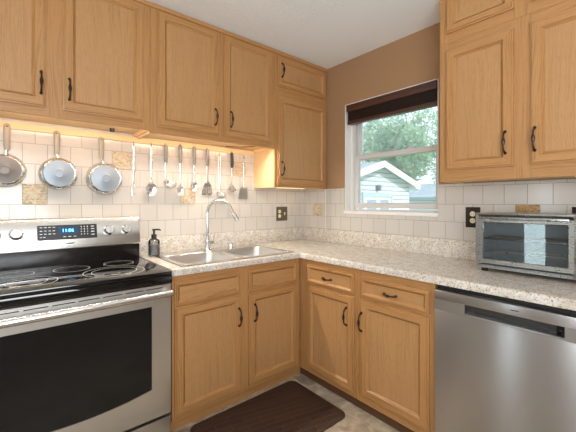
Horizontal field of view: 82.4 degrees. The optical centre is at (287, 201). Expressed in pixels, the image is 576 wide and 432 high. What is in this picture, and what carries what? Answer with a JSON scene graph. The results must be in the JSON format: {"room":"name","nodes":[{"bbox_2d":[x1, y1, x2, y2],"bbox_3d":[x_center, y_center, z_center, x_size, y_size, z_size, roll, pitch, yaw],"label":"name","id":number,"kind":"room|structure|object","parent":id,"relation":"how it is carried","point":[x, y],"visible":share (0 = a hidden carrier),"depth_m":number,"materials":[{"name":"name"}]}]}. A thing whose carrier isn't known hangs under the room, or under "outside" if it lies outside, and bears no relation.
{"room":"kitchen","nodes":[
{"label":"kitchen","id":0,"kind":"room"},
{"bbox_2d":[0,118,251,150],"bbox_3d":[-1.627,0.028,1.859,4.850,2.503,0.150,0,0,-40],"label":"wall","id":1,"kind":"structure","parent":0,"point":[1,119],"depth_m":2.02,"materials":[{"name":"beige paint"}]},
{"bbox_2d":[0,0,149,136],"bbox_3d":[-1.293,-0.830,1.804,0.958,0.779,0.361,0,0,-40],"label":"upper cabinet","id":2,"kind":"object","parent":1,"relation":"attached to","point":[74,63],"visible":0.99,"depth_m":1.77,"materials":[{"name":"brown wood"}]},
{"bbox_2d":[133,0,326,71],"bbox_3d":[-0.608,-1.210,2.212,2.531,0.021,0.017,0,0,-40],"label":"trim","id":3,"kind":"structure","parent":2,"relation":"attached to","point":[145,2],"depth_m":2.33,"materials":[{"name":"brown wood"}]},
{"bbox_2d":[0,120,254,155],"bbox_3d":[-1.030,-0.424,2.244,1.929,0.038,0.016,0,0,-40],"label":"rail","id":4,"kind":"object","parent":1,"relation":"attached to","point":[14,125],"visible":0.89,"depth_m":2.14,"materials":[{"name":"brown wood"}]},
{"bbox_3d":[-1.535,-0.417,1.795,0.003,0.028,0.016,0,0,-40],"label":"hook","id":5,"kind":"object","parent":4,"relation":"attached to","visible":0},
{"bbox_2d":[0,124,26,186],"bbox_3d":[-1.536,-0.253,1.786,0.186,0.346,0.051,0,0,-40],"label":"frying pan","id":6,"kind":"object","parent":5,"relation":"hanging from","point":[13,171],"visible":1,"depth_m":1.79,"materials":[{"name":"silver metal"}]},
{"bbox_3d":[-1.364,-0.408,1.940,0.003,0.028,0.016,0,0,-40],"label":"hook","id":7,"kind":"object","parent":4,"relation":"attached to","visible":0},
{"bbox_2d":[38,131,76,189],"bbox_3d":[-1.352,-0.244,1.941,0.192,0.345,0.051,0,0,-40],"label":"frying pan","id":8,"kind":"object","parent":7,"relation":"hanging from","point":[57,173],"visible":1,"depth_m":1.93,"materials":[{"name":"silver metal"}]},
{"bbox_3d":[-1.187,-0.402,2.090,0.003,0.028,0.016,0,0,-40],"label":"hook","id":9,"kind":"object","parent":4,"relation":"attached to","visible":0},
{"bbox_2d":[86,137,121,194],"bbox_3d":[-1.166,-0.228,2.099,0.210,0.366,0.051,0,0,-40],"label":"frying pan","id":10,"kind":"object","parent":9,"relation":"hanging from","point":[103,178],"visible":1,"depth_m":2.08,"materials":[{"name":"silver metal"}]},
{"bbox_2d":[0,128,303,237],"bbox_3d":[-1.593,-0.032,1.780,4.600,0.822,0.013,0,0,-40],"label":"backsplash","id":11,"kind":"structure","parent":1,"relation":"attached to","point":[174,214],"depth_m":2.30,"materials":[{"name":"tile"}]},
{"bbox_2d":[137,7,274,152],"bbox_3d":[-0.556,-0.824,2.428,0.969,0.791,0.361,0,0,-40],"label":"upper cabinet","id":12,"kind":"object","parent":1,"relation":"attached to","point":[208,86],"visible":0.97,"depth_m":2.27,"materials":[{"name":"brown wood"}]},
{"bbox_2d":[276,207,286,220],"bbox_3d":[-0.053,0.109,3.071,0.130,0.130,0.016,0,0,-40],"label":"wall outlet","id":13,"kind":"object","parent":1,"relation":"attached to","point":[281,212],"visible":1,"depth_m":3.07,"materials":[{"name":"brown metal"}]},
{"bbox_2d":[254,53,325,189],"bbox_3d":[0.044,-0.670,2.936,0.600,1.099,0.361,0,0,-40],"label":"upper cabinet","id":14,"kind":"object","parent":1,"relation":"attached to","point":[298,158],"visible":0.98,"depth_m":2.80,"materials":[{"name":"brown wood"}]},
{"bbox_2d":[171,373,399,431],"bbox_3d":[0.059,1.309,-0.055,4.950,0.060,5.250,0,0,-40],"label":"floor","id":15,"kind":"structure","parent":0,"point":[356,419],"depth_m":1.98,"materials":[{"name":"tile"}]},
{"bbox_2d":[0,216,173,431],"bbox_3d":[-1.095,0.687,1.723,0.760,1.184,0.702,0,0,-40],"label":"range","id":16,"kind":"object","parent":15,"relation":"on","point":[85,320],"visible":1,"depth_m":1.57,"materials":[{"name":"silver metal"}]},
{"bbox_2d":[0,257,171,298],"bbox_3d":[-1.089,0.375,1.716,0.760,0.020,0.574,0,0,-40],"label":"cooktop","id":17,"kind":"object","parent":16,"relation":"in","point":[34,281],"depth_m":1.63,"materials":[{"name":"grey glass"}]},
{"bbox_2d":[169,258,299,430],"bbox_3d":[-0.439,0.843,2.327,0.982,0.872,0.666,0,0,-40],"label":"base cabinet","id":18,"kind":"object","parent":15,"relation":"on","point":[235,332],"visible":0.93,"depth_m":2.03,"materials":[{"name":"brown wood"}]},
{"bbox_2d":[139,227,575,310],"bbox_3d":[0.310,0.325,1.879,1.564,0.156,2.318,0,0,-40],"label":"countertop","id":19,"kind":"structure","parent":18,"relation":"on","point":[445,262],"depth_m":2.13,"materials":[{"name":"stone"}]},
{"bbox_2d":[148,229,160,255],"bbox_3d":[-0.901,0.269,2.215,0.075,0.179,0.072,0,0,-40],"label":"soap dispenser","id":20,"kind":"object","parent":19,"relation":"on","point":[153,249],"visible":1,"depth_m":2.20,"materials":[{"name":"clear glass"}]},
{"bbox_2d":[148,238,159,255],"bbox_3d":[-0.902,0.297,2.214,0.072,0.122,0.072,0,0,-40],"label":"bottle","id":21,"kind":"object","parent":20,"relation":"on","point":[153,249],"depth_m":2.20,"materials":[{"name":"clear glass"}]},
{"bbox_2d":[204,199,238,249],"bbox_3d":[-0.498,0.166,2.482,0.283,0.385,0.072,0,0,9],"label":"faucet","id":22,"kind":"object","parent":19,"relation":"on","point":[207,243],"visible":1,"depth_m":2.47,"materials":[{"name":"silver metal"}]},
{"bbox_2d":[153,244,294,266],"bbox_3d":[-0.451,0.445,2.319,0.840,0.173,0.557,0,0,-40],"label":"sink","id":23,"kind":"object","parent":19,"relation":"in","point":[187,258],"visible":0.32,"depth_m":2.34,"materials":[{"name":"silver metal"}]},
{"bbox_2d":[476,212,575,279],"bbox_3d":[1.260,0.211,1.644,0.302,0.308,0.512,0,0,-40],"label":"toaster oven","id":24,"kind":"object","parent":19,"relation":"on","point":[544,244],"visible":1,"depth_m":1.71,"materials":[{"name":"silver metal"}]},
{"bbox_2d":[484,254,567,267],"bbox_3d":[1.240,0.305,1.688,0.215,0.004,0.384,0,0,-40],"label":"tray","id":25,"kind":"object","parent":24,"relation":"on","point":[504,257],"depth_m":1.71,"materials":[{"name":"silver metal"}]},
{"bbox_2d":[190,381,344,431],"bbox_3d":[-0.102,1.272,1.911,0.785,0.012,0.510,0,0,-40],"label":"floor mat","id":26,"kind":"object","parent":15,"relation":"on","point":[289,406],"visible":1,"depth_m":1.95,"materials":[{"name":"brown plastic"}]},
{"bbox_2d":[300,258,361,408],"bbox_3d":[0.457,0.843,2.401,0.666,0.872,0.561,0,0,-40],"label":"base cabinet","id":27,"kind":"object","parent":15,"relation":"on","point":[328,292],"visible":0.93,"depth_m":2.17,"materials":[{"name":"brown wood"}]},
{"bbox_2d":[357,269,437,431],"bbox_3d":[0.792,0.843,2.004,0.666,0.872,0.474,0,0,-40],"label":"base cabinet","id":28,"kind":"object","parent":15,"relation":"on","point":[396,320],"visible":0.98,"depth_m":1.80,"materials":[{"name":"brown wood"}]},
{"bbox_2d":[434,285,575,431],"bbox_3d":[1.141,0.845,1.587,0.597,0.868,0.596,0,0,-40],"label":"dishwasher","id":29,"kind":"object","parent":15,"relation":"on","point":[503,364],"visible":0.98,"depth_m":1.40,"materials":[{"name":"silver metal"}]},
{"bbox_2d":[147,0,439,68],"bbox_3d":[0.059,-1.264,-0.055,4.950,0.080,5.250,0,0,-40],"label":"ceiling","id":30,"kind":"structure","parent":0,"point":[327,34],"depth_m":2.22,"materials":[{"name":"white paint"}]},
{"bbox_2d":[313,22,575,189],"bbox_3d":[1.863,0.028,1.374,0.150,2.503,5.100,0,0,-40],"label":"wall","id":31,"kind":"structure","parent":0,"point":[412,59],"depth_m":2.63,"materials":[{"name":"brown paint"}]},
{"bbox_2d":[139,227,475,260],"bbox_3d":[0.310,0.306,1.874,1.558,0.118,2.312,0,0,-40],"label":"backsplash","id":32,"kind":"structure","parent":31,"relation":"attached to","point":[460,249],"depth_m":2.53,"materials":[{"name":"stone"}]},
{"bbox_2d":[304,189,324,228],"bbox_3d":[0.253,0.130,3.149,0.013,0.498,0.294,0,0,-40],"label":"backsplash","id":33,"kind":"structure","parent":31,"relation":"attached to","point":[314,200],"depth_m":3.14,"materials":[{"name":"tile"}]},
{"bbox_2d":[325,189,325,228],"bbox_3d":[0.351,0.065,3.035,0.011,0.368,0.006,0,0,-40],"label":"trim","id":34,"kind":"structure","parent":31,"relation":"attached to","point":[325,189],"depth_m":3.03,"materials":[{"name":"white paint"}]},
{"bbox_2d":[344,78,438,216],"bbox_3d":[0.814,-0.372,2.601,0.166,0.947,0.828,0,0,-40],"label":"window","id":35,"kind":"structure","parent":31,"relation":"in","point":[354,155],"depth_m":2.77,"materials":[{"name":"white paint"}]},
{"bbox_2d":[346,80,437,125],"bbox_3d":[0.785,-0.754,2.571,0.072,0.166,0.788,0,0,-40],"label":"window blind","id":36,"kind":"object","parent":35,"relation":"attached to","point":[422,96],"visible":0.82,"depth_m":2.50,"materials":[{"name":"brown wood"}]},
{"bbox_2d":[326,179,575,241],"bbox_3d":[1.092,0.130,2.159,0.013,0.498,2.295,0,0,-40],"label":"backsplash","id":37,"kind":"structure","parent":31,"relation":"attached to","point":[540,196],"depth_m":2.13,"materials":[{"name":"tile"}]},
{"bbox_2d":[466,207,479,227],"bbox_3d":[1.161,0.096,2.067,0.009,0.128,0.086,0,0,-40],"label":"wall outlet","id":38,"kind":"object","parent":31,"relation":"attached to","point":[471,212],"visible":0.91,"depth_m":2.07,"materials":[{"name":"black plastic"}]},
{"bbox_2d":[440,0,565,45],"bbox_3d":[1.270,-1.068,1.706,0.322,0.303,0.833,0,0,-40],"label":"upper cabinet","id":39,"kind":"object","parent":31,"relation":"attached to","point":[459,19],"visible":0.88,"depth_m":1.77,"materials":[{"name":"brown wood"}]},
{"bbox_2d":[440,0,575,183],"bbox_3d":[1.256,-0.517,1.693,0.361,0.798,0.833,0,0,-40],"label":"upper cabinet","id":40,"kind":"object","parent":31,"relation":"attached to","point":[508,89],"visible":1,"depth_m":1.64,"materials":[{"name":"brown wood"}]},
{"label":"outside","id":41,"kind":"structure","parent":0,"visible":0},
{"bbox_3d":[1.328,1.929,17.365,100.000,0.100,80.000,0,0,-40],"label":"ground","id":42,"kind":"structure","parent":41,"visible":0},
{"bbox_2d":[362,118,398,167],"bbox_3d":[10.926,-4.780,40.062,8.616,13.331,7.846,0,0,-40],"label":"tree","id":43,"kind":"object","parent":42,"relation":"on","point":[367,136],"visible":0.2,"depth_m":38.78,"materials":[{"name":"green plant"}]},
{"bbox_2d":[359,161,419,209],"bbox_3d":[1.406,0.259,12.878,4.600,3.240,5.490,0,0,-40],"label":"garage","id":44,"kind":"structure","parent":42,"relation":"on","point":[381,182],"depth_m":11.19,"materials":[{"name":"white"}]},
{"bbox_2d":[367,200,376,208],"bbox_3d":[2.739,0.124,10.746,0.520,0.410,0.006,0,0,-40],"label":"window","id":45,"kind":"structure","parent":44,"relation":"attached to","point":[368,201],"depth_m":10.75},
{"bbox_2d":[376,184,381,190],"bbox_3d":[3.019,-0.481,10.911,0.154,0.200,0.177,0,0,-40],"label":"wall lamp","id":46,"kind":"object","parent":44,"relation":"attached to","point":[378,187],"depth_m":10.87,"materials":[{"name":"grey"}]},
{"bbox_2d":[380,200,388,208],"bbox_3d":[3.289,0.124,11.212,0.520,0.410,0.006,0,0,-40],"label":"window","id":47,"kind":"structure","parent":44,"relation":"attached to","point":[381,201],"depth_m":11.21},
{"bbox_2d":[370,108,436,180],"bbox_3d":[10.145,-3.298,28.774,6.398,10.370,6.072,0,0,-40],"label":"tree","id":48,"kind":"object","parent":42,"relation":"on","point":[408,135],"visible":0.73,"depth_m":27.74,"materials":[{"name":"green plant"}]},
{"bbox_2d":[409,184,437,209],"bbox_3d":[11.672,0.329,19.309,6.500,3.100,8.400,0,0,-40],"label":"house","id":49,"kind":"structure","parent":42,"relation":"on","point":[427,192],"depth_m":19.63,"materials":[{"name":"white"}]},
{"bbox_2d":[415,110,436,183],"bbox_3d":[18.479,-5.314,34.995,9.292,14.399,9.472,0,0,-40],"label":"tree","id":50,"kind":"object","parent":42,"relation":"on","point":[430,142],"visible":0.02,"depth_m":36.71,"materials":[{"name":"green plant"}]},
{"bbox_3d":[-0.876,-0.406,2.354,0.003,0.028,0.016,0,0,-40],"label":"hook","id":51,"kind":"object","parent":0,"visible":0},
{"bbox_2d":[163,144,176,188],"bbox_3d":[-0.832,-0.251,2.325,0.092,0.320,0.090,0,0,-17],"label":"ladle","id":52,"kind":"object","parent":51,"relation":"hanging from","point":[168,184],"visible":1,"depth_m":2.34,"materials":[{"name":"grey metal"}]},
{"bbox_2d":[163,180,176,188],"bbox_3d":[-0.832,-0.123,2.324,0.094,0.065,0.086,0,0,-40],"label":"bowl","id":53,"kind":"object","parent":52,"relation":"on","point":[168,184],"depth_m":2.33,"materials":[{"name":"silver metal"}]},
{"bbox_3d":[-0.551,-0.382,2.629,0.003,0.028,0.016,0,0,-40],"label":"hook","id":54,"kind":"object","parent":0,"visible":0},
{"bbox_2d":[216,155,226,197],"bbox_3d":[-0.527,-0.207,2.601,0.086,0.350,0.080,0,0,-40],"label":"ladle","id":55,"kind":"object","parent":54,"relation":"hanging from","point":[219,194],"visible":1,"depth_m":2.62,"materials":[{"name":"silver metal"}]},
{"bbox_2d":[216,192,226,197],"bbox_3d":[-0.527,-0.057,2.601,0.086,0.050,0.080,0,0,-40],"label":"bowl","id":56,"kind":"object","parent":55,"relation":"on","point":[220,194],"depth_m":2.62,"materials":[{"name":"silver metal"}]},
{"bbox_3d":[-0.795,-0.416,2.422,0.003,0.028,0.016,0,0,-40],"label":"hook","id":57,"kind":"object","parent":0,"visible":0},
{"bbox_2d":[177,145,185,195],"bbox_3d":[-0.786,-0.233,2.411,0.058,0.377,0.035,0,0,-40],"label":"serving spoon","id":58,"kind":"object","parent":57,"relation":"hanging from","point":[180,190],"visible":1,"depth_m":2.42,"materials":[{"name":"grey metal"}]},
{"bbox_2d":[177,186,185,195],"bbox_3d":[-0.784,-0.082,2.410,0.058,0.075,0.032,0,0,-40],"label":"bowl","id":59,"kind":"object","parent":58,"relation":"on","point":[180,191],"depth_m":2.42,"materials":[{"name":"silver metal"}]},
{"bbox_3d":[-0.712,-0.416,2.493,0.003,0.028,0.016,0,0,-40],"label":"hook","id":60,"kind":"object","parent":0,"visible":0},
{"bbox_2d":[191,146,198,190],"bbox_3d":[-0.708,-0.251,2.488,0.062,0.339,0.019,0,0,-40],"label":"serving spoon","id":61,"kind":"object","parent":60,"relation":"hanging from","point":[194,185],"visible":1,"depth_m":2.49,"materials":[{"name":"grey metal"}]},
{"bbox_2d":[191,181,198,190],"bbox_3d":[-0.710,-0.119,2.490,0.062,0.074,0.014,0,0,-40],"label":"bowl","id":62,"kind":"object","parent":61,"relation":"on","point":[194,185],"depth_m":2.49,"materials":[{"name":"silver metal"}]},
{"bbox_3d":[-0.463,-0.402,2.703,0.003,0.028,0.016,0,0,-40],"label":"hook","id":63,"kind":"object","parent":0,"visible":0},
{"bbox_2d":[228,152,235,191],"bbox_3d":[-0.462,-0.245,2.696,0.076,0.324,0.020,0,0,-40],"label":"skimmer","id":64,"kind":"object","parent":63,"relation":"hanging from","point":[231,186],"visible":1,"depth_m":2.69,"materials":[{"name":"grey metal"}]},
{"bbox_3d":[-0.953,-0.400,2.288,0.003,0.028,0.016,0,0,-40],"label":"hook","id":65,"kind":"object","parent":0,"visible":0},
{"bbox_2d":[146,145,156,195],"bbox_3d":[-0.950,-0.219,2.285,0.072,0.356,0.018,0,0,-40],"label":"slotted spoon","id":66,"kind":"object","parent":65,"relation":"hanging from","point":[151,189],"visible":1,"depth_m":2.28,"materials":[{"name":"silver metal"}]},
{"bbox_2d":[146,183,156,195],"bbox_3d":[-0.951,-0.087,2.286,0.072,0.092,0.014,0,0,-40],"label":"bowl","id":67,"kind":"object","parent":66,"relation":"on","point":[151,189],"depth_m":2.29,"materials":[{"name":"grey"}]},
{"bbox_3d":[-0.630,-0.408,2.562,0.003,0.028,0.016,0,0,-40],"label":"hook","id":68,"kind":"object","parent":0,"visible":0},
{"bbox_2d":[202,149,211,194],"bbox_3d":[-0.626,-0.234,2.563,0.088,0.358,0.027,0,0,-40],"label":"slotted turner","id":69,"kind":"object","parent":68,"relation":"hanging from","point":[207,184],"visible":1,"depth_m":2.56,"materials":[{"name":"grey metal"}]},
{"bbox_3d":[-1.040,-0.394,2.215,0.003,0.028,0.016,0,0,-40],"label":"hook","id":70,"kind":"object","parent":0,"visible":0},
{"bbox_2d":[131,144,135,193],"bbox_3d":[-1.038,-0.217,2.208,0.029,0.348,0.014,0,0,-40],"label":"carving fork","id":71,"kind":"object","parent":70,"relation":"hanging from","point":[134,153],"visible":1,"depth_m":2.21,"materials":[{"name":"silver metal"}]},
{"bbox_3d":[-0.374,-0.380,2.778,0.003,0.028,0.016,0,0,-40],"label":"hook","id":72,"kind":"object","parent":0,"visible":0},
{"bbox_2d":[238,157,247,198],"bbox_3d":[-0.375,-0.203,2.779,0.088,0.354,0.023,0,0,-40],"label":"turner","id":73,"kind":"object","parent":72,"relation":"hanging from","point":[243,194],"visible":1,"depth_m":2.77,"materials":[{"name":"silver metal"}]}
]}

